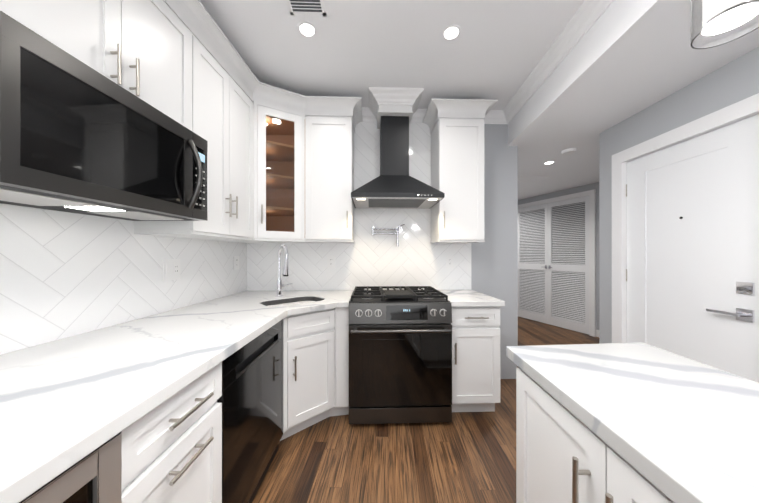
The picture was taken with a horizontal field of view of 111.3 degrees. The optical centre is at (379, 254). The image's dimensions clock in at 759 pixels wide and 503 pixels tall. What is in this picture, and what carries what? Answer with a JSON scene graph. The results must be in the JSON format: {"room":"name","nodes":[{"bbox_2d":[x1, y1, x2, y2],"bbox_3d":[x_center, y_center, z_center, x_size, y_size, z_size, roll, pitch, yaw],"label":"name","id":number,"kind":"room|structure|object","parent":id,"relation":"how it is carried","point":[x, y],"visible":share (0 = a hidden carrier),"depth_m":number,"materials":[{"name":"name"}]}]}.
{"room":"kitchen","nodes":[
{"label":"kitchen","id":0,"kind":"room"},
{"bbox_2d":[0,203,246,354],"bbox_3d":[-1.434,-0.126,0.348,0.120,2.800,5.210,0,0,2],"label":"wall","id":1,"kind":"structure","parent":0,"point":[65,274],"depth_m":1.21,"materials":[{"name":"tile"}]},
{"bbox_2d":[0,0,195,133],"bbox_3d":[-1.188,-0.934,1.034,0.327,0.633,0.755,0,0,2],"label":"upper cabinet","id":2,"kind":"object","parent":1,"relation":"attached to","point":[147,48],"depth_m":1.07,"materials":[{"name":"white wood"}]},
{"bbox_2d":[0,11,207,220],"bbox_3d":[-1.112,-0.396,1.032,0.477,0.437,0.752,0,0,2],"label":"over-the-range microwave","id":3,"kind":"object","parent":2,"relation":"attached to","point":[77,136],"visible":1,"depth_m":0.85,"materials":[{"name":"black metal"}]},
{"bbox_2d":[163,259,179,280],"bbox_3d":[-1.332,0.099,1.667,0.009,0.135,0.128,0,0,2],"label":"switch plate","id":4,"kind":"object","parent":1,"relation":"attached to","point":[171,269],"visible":1,"depth_m":1.66,"materials":[{"name":"white plastic"}]},
{"bbox_2d":[134,24,255,239],"bbox_3d":[-1.168,-0.688,1.740,0.327,1.125,0.651,0,0,2],"label":"upper cabinet","id":5,"kind":"object","parent":1,"relation":"attached to","point":[225,105],"depth_m":1.68,"materials":[{"name":"white wood"}]},
{"bbox_2d":[234,256,238,269],"bbox_3d":[-1.311,0.080,2.380,0.008,0.125,0.078,0,0,2],"label":"electrical outlet","id":6,"kind":"object","parent":1,"relation":"attached to","point":[236,262],"visible":1,"depth_m":2.38,"materials":[{"name":"white plastic"}]},
{"bbox_2d":[232,240,307,242],"bbox_3d":[-0.983,-0.687,2.329,0.662,1.125,0.530,0,0,2],"label":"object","id":7,"kind":"object","parent":1,"relation":"attached to","point":[241,241],"depth_m":2.25,"materials":[{"name":"white"}]},
{"bbox_2d":[256,92,307,239],"bbox_3d":[-0.830,-0.687,2.172,0.355,1.125,0.233,0,0,2],"label":"upper cabinet","id":8,"kind":"object","parent":1,"relation":"attached to","point":[280,165],"depth_m":2.21,"materials":[{"name":"white wood"}]},
{"bbox_2d":[199,0,583,109],"bbox_3d":[-0.469,-1.476,0.213,3.740,0.100,5.060,0,0,-2],"label":"ceiling","id":9,"kind":"structure","parent":0,"point":[496,49],"depth_m":1.76,"materials":[{"name":"white paint"}]},
{"bbox_2d":[286,0,325,15],"bbox_3d":[-0.416,-1.424,1.366,0.210,0.010,0.360,0,0,-2],"label":"ceiling vent","id":10,"kind":"object","parent":9,"relation":"in","point":[308,7],"visible":1,"depth_m":1.50,"materials":[{"name":"white metal"}]},
{"bbox_2d":[297,21,316,37],"bbox_3d":[-0.460,-1.423,1.647,0.120,0.004,0.120,0,0,-2],"label":"recessed light","id":11,"kind":"object","parent":9,"relation":"in","point":[306,29],"visible":1,"depth_m":1.64,"materials":[{"name":"white plastic"}]},
{"bbox_2d":[442,24,460,40],"bbox_3d":[0.463,-1.423,1.670,0.120,0.004,0.120,0,0,-2],"label":"recessed light","id":12,"kind":"object","parent":9,"relation":"in","point":[451,32],"visible":1,"depth_m":1.67,"materials":[{"name":"white plastic"}]},
{"bbox_2d":[252,317,598,502],"bbox_3d":[1.475,1.300,2.648,8.200,0.050,10.000,0,0,2],"label":"floor","id":13,"kind":"structure","parent":0,"point":[465,457],"depth_m":1.61,"materials":[{"name":"brown wood"}]},
{"bbox_2d":[19,431,121,502],"bbox_3d":[-0.882,0.833,0.306,0.586,0.858,0.582,0,0,-1],"label":"wine fridge","id":14,"kind":"object","parent":13,"relation":"on","point":[95,476],"visible":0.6,"depth_m":0.54,"materials":[{"name":"silver"}]},
{"bbox_2d":[121,362,221,502],"bbox_3d":[-0.957,0.837,0.806,0.766,0.874,0.407,0,0,-1],"label":"base cabinet","id":15,"kind":"object","parent":13,"relation":"on","point":[172,449],"visible":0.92,"depth_m":0.80,"materials":[{"name":"white wood"}]},
{"bbox_2d":[217,319,282,502],"bbox_3d":[-0.919,0.834,1.349,0.602,0.856,0.664,0,0,-1],"label":"dishwasher","id":16,"kind":"object","parent":13,"relation":"on","point":[250,399],"visible":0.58,"depth_m":1.25,"materials":[{"name":"black metal"}]},
{"bbox_2d":[260,297,348,440],"bbox_3d":[-0.791,0.821,2.132,1.104,0.909,0.895,0,0,-2],"label":"base cabinet","id":17,"kind":"object","parent":13,"relation":"on","point":[315,367],"visible":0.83,"depth_m":1.86,"materials":[{"name":"white wood"}]},
{"bbox_2d":[0,290,303,502],"bbox_3d":[-1.001,0.379,0.775,0.930,0.040,3.596,0,0,-2],"label":"countertop","id":18,"kind":"structure","parent":17,"relation":"on","point":[67,403],"depth_m":0.77,"materials":[{"name":"stone"}]},
{"bbox_2d":[276,244,292,296],"bbox_3d":[-0.809,0.137,2.187,0.140,0.444,0.206,0,0,-2],"label":"kitchen faucet","id":19,"kind":"object","parent":18,"relation":"on","point":[280,285],"visible":1,"depth_m":2.19,"materials":[{"name":"silver metal"}]},
{"bbox_2d":[260,297,323,305],"bbox_3d":[-0.667,0.485,2.011,0.450,0.238,0.290,0,0,-43],"label":"basin","id":20,"kind":"object","parent":18,"relation":"in","point":[283,302],"depth_m":2.13,"materials":[{"name":"grey metal"}]},
{"bbox_2d":[292,298,350,313],"bbox_3d":[-0.399,0.380,1.853,0.342,0.040,0.347,0,0,-2],"label":"countertop","id":21,"kind":"structure","parent":17,"relation":"on","point":[328,303],"depth_m":1.89,"materials":[{"name":"stone"}]},
{"bbox_2d":[349,286,451,423],"bbox_3d":[0.145,0.794,2.216,0.762,0.962,0.755,0,0,-2],"label":"range","id":22,"kind":"object","parent":13,"relation":"on","point":[400,355],"visible":1,"depth_m":1.91,"materials":[{"name":"black metal"}]},
{"bbox_2d":[450,306,499,411],"bbox_3d":[0.729,0.838,2.296,0.399,0.874,0.665,0,0,-2],"label":"base cabinet","id":23,"kind":"object","parent":13,"relation":"on","point":[475,359],"visible":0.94,"depth_m":2.01,"materials":[{"name":"white wood"}]},
{"bbox_2d":[435,290,504,306],"bbox_3d":[0.737,0.380,2.301,0.418,0.040,0.658,0,0,-2],"label":"countertop","id":24,"kind":"structure","parent":23,"relation":"on","point":[458,298],"depth_m":2.06,"materials":[{"name":"stone"}]},
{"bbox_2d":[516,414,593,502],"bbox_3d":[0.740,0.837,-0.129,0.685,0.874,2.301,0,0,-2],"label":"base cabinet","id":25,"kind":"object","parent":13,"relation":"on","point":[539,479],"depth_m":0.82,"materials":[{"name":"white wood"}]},
{"bbox_2d":[506,342,758,502],"bbox_3d":[0.739,0.378,-0.116,0.745,0.040,2.326,0,0,-2],"label":"countertop","id":26,"kind":"structure","parent":25,"relation":"on","point":[641,422],"depth_m":0.61,"materials":[{"name":"white stone"}]},
{"bbox_2d":[471,124,517,378],"bbox_3d":[1.171,-0.124,2.722,0.478,2.800,0.150,0,0,-2],"label":"wall","id":27,"kind":"structure","parent":0,"point":[494,264],"depth_m":2.65,"materials":[{"name":"grey paint"}]},
{"bbox_2d":[247,122,470,290],"bbox_3d":[-0.340,-0.125,2.673,2.547,2.800,0.150,0,0,-2],"label":"wall tile","id":28,"kind":"structure","parent":27,"relation":"attached to","point":[415,257],"depth_m":2.61,"materials":[{"name":"white tile"}]},
{"bbox_2d":[304,108,355,242],"bbox_3d":[-0.451,-0.687,2.428,0.424,1.125,0.351,0,0,2],"label":"upper cabinet","id":29,"kind":"object","parent":28,"relation":"attached to","point":[328,132],"depth_m":2.27,"materials":[{"name":"white wood"}]},
{"bbox_2d":[327,256,334,267],"bbox_3d":[-0.482,0.080,2.588,0.078,0.125,0.008,0,0,-2],"label":"electrical outlet","id":30,"kind":"object","parent":28,"relation":"attached to","point":[330,261],"visible":1,"depth_m":2.59,"materials":[{"name":"white plastic"}]},
{"bbox_2d":[372,224,404,245],"bbox_3d":[0.086,-0.187,2.571,0.326,0.219,0.077,0,0,-2],"label":"pot filler","id":31,"kind":"object","parent":28,"relation":"attached to","point":[398,229],"visible":1,"depth_m":2.54,"materials":[{"name":"silver metal"}]},
{"bbox_2d":[362,107,426,122],"bbox_3d":[-0.280,-1.374,2.558,2.040,0.099,0.083,0,0,-2],"label":"crown molding","id":32,"kind":"structure","parent":28,"relation":"attached to","point":[418,117],"depth_m":2.57,"materials":[{"name":"white wood"}]},
{"bbox_2d":[369,87,423,128],"bbox_3d":[0.139,-1.339,2.415,0.478,0.169,0.392,0,0,-2],"label":"crown molding","id":33,"kind":"structure","parent":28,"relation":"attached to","point":[388,101],"depth_m":2.30,"materials":[{"name":"white wood"}]},
{"bbox_2d":[351,116,444,208],"bbox_3d":[0.141,-0.853,2.352,0.758,0.798,0.518,0,0,-2],"label":"range hood","id":34,"kind":"object","parent":28,"relation":"attached to","point":[394,184],"visible":1,"depth_m":2.35,"materials":[{"name":"black metal"}]},
{"bbox_2d":[446,256,453,267],"bbox_3d":[0.712,0.080,2.627,0.078,0.125,0.008,0,0,-2],"label":"electrical outlet","id":35,"kind":"object","parent":28,"relation":"attached to","point":[449,261],"visible":1,"depth_m":2.62,"materials":[{"name":"white plastic"}]},
{"bbox_2d":[430,108,487,242],"bbox_3d":[0.727,-0.687,2.467,0.424,1.125,0.351,0,0,2],"label":"upper cabinet","id":36,"kind":"object","parent":27,"relation":"attached to","point":[457,136],"depth_m":2.31,"materials":[{"name":"white wood"}]},
{"bbox_2d":[484,0,613,123],"bbox_3d":[1.114,-1.376,0.189,0.549,0.099,4.909,0,0,-2],"label":"crown molding","id":37,"kind":"structure","parent":27,"relation":"attached to","point":[583,20],"depth_m":1.80,"materials":[{"name":"white wood"}]},
{"bbox_2d":[518,182,598,334],"bbox_3d":[3.169,0.062,4.634,0.120,2.430,5.400,0,0,-22],"label":"wall","id":38,"kind":"structure","parent":0,"point":[593,186],"depth_m":4.02,"materials":[{"name":"grey paint"}]},
{"bbox_2d":[518,196,588,333],"bbox_3d":[3.042,0.173,4.692,0.064,2.184,1.334,0,0,-22],"label":"louvered closet door","id":39,"kind":"structure","parent":38,"relation":"in","point":[553,263],"depth_m":4.58,"materials":[{"name":"white wood"}]},
{"bbox_2d":[518,189,598,336],"bbox_3d":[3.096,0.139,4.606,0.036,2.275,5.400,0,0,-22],"label":"door frame","id":40,"kind":"structure","parent":38,"relation":"attached to","point":[593,331],"depth_m":4.04,"materials":[{"name":"white wood"}]},
{"bbox_2d":[518,152,598,199],"bbox_3d":[3.029,-1.155,2.498,3.520,0.100,9.400,0,0,-2],"label":"ceiling","id":41,"kind":"structure","parent":0,"point":[563,172],"depth_m":3.47,"materials":[{"name":"white paint"}]},
{"bbox_2d":[543,161,554,164],"bbox_3d":[2.048,-1.102,3.131,0.124,0.004,0.124,0,0,-2],"label":"recessed light","id":42,"kind":"object","parent":41,"relation":"in","point":[548,162],"visible":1,"depth_m":3.12,"materials":[{"name":"white"}]},
{"bbox_2d":[561,148,576,155],"bbox_3d":[2.019,-1.089,2.765,0.136,0.032,0.136,0,0,-2],"label":"smoke detector","id":43,"kind":"object","parent":41,"relation":"attached to","point":[568,151],"visible":1,"depth_m":2.74,"materials":[{"name":"white plastic"}]},
{"bbox_2d":[508,0,758,152],"bbox_3d":[1.790,-1.316,0.286,1.740,0.420,5.060,0,0,-2],"label":"soffit beam","id":44,"kind":"structure","parent":0,"point":[623,60],"depth_m":1.62,"materials":[{"name":"white paint"}]},
{"bbox_2d":[690,0,758,48],"bbox_3d":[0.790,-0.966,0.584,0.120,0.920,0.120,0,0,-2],"label":"pendant light","id":45,"kind":"object","parent":44,"relation":"hanging from","point":[714,23],"visible":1,"depth_m":0.59,"materials":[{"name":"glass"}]},
{"bbox_2d":[599,47,758,343],"bbox_3d":[2.085,0.059,0.073,0.120,2.430,4.620,0,0,0],"label":"wall","id":46,"kind":"structure","parent":0,"point":[732,82],"depth_m":1.90,"materials":[{"name":"grey paint"}]},
{"bbox_2d":[612,93,758,342],"bbox_3d":[2.072,0.212,1.758,0.138,2.125,0.960,0,0,0],"label":"door frame","id":47,"kind":"structure","parent":46,"relation":"attached to","point":[748,107],"depth_m":2.15,"materials":[{"name":"white wood"}]},
{"bbox_2d":[626,114,758,382],"bbox_3d":[2.039,0.254,1.757,0.096,2.018,0.796,0,0,0],"label":"entry door","id":48,"kind":"structure","parent":46,"relation":"in","point":[692,274],"depth_m":1.66,"materials":[{"name":"white wood"}]}
]}

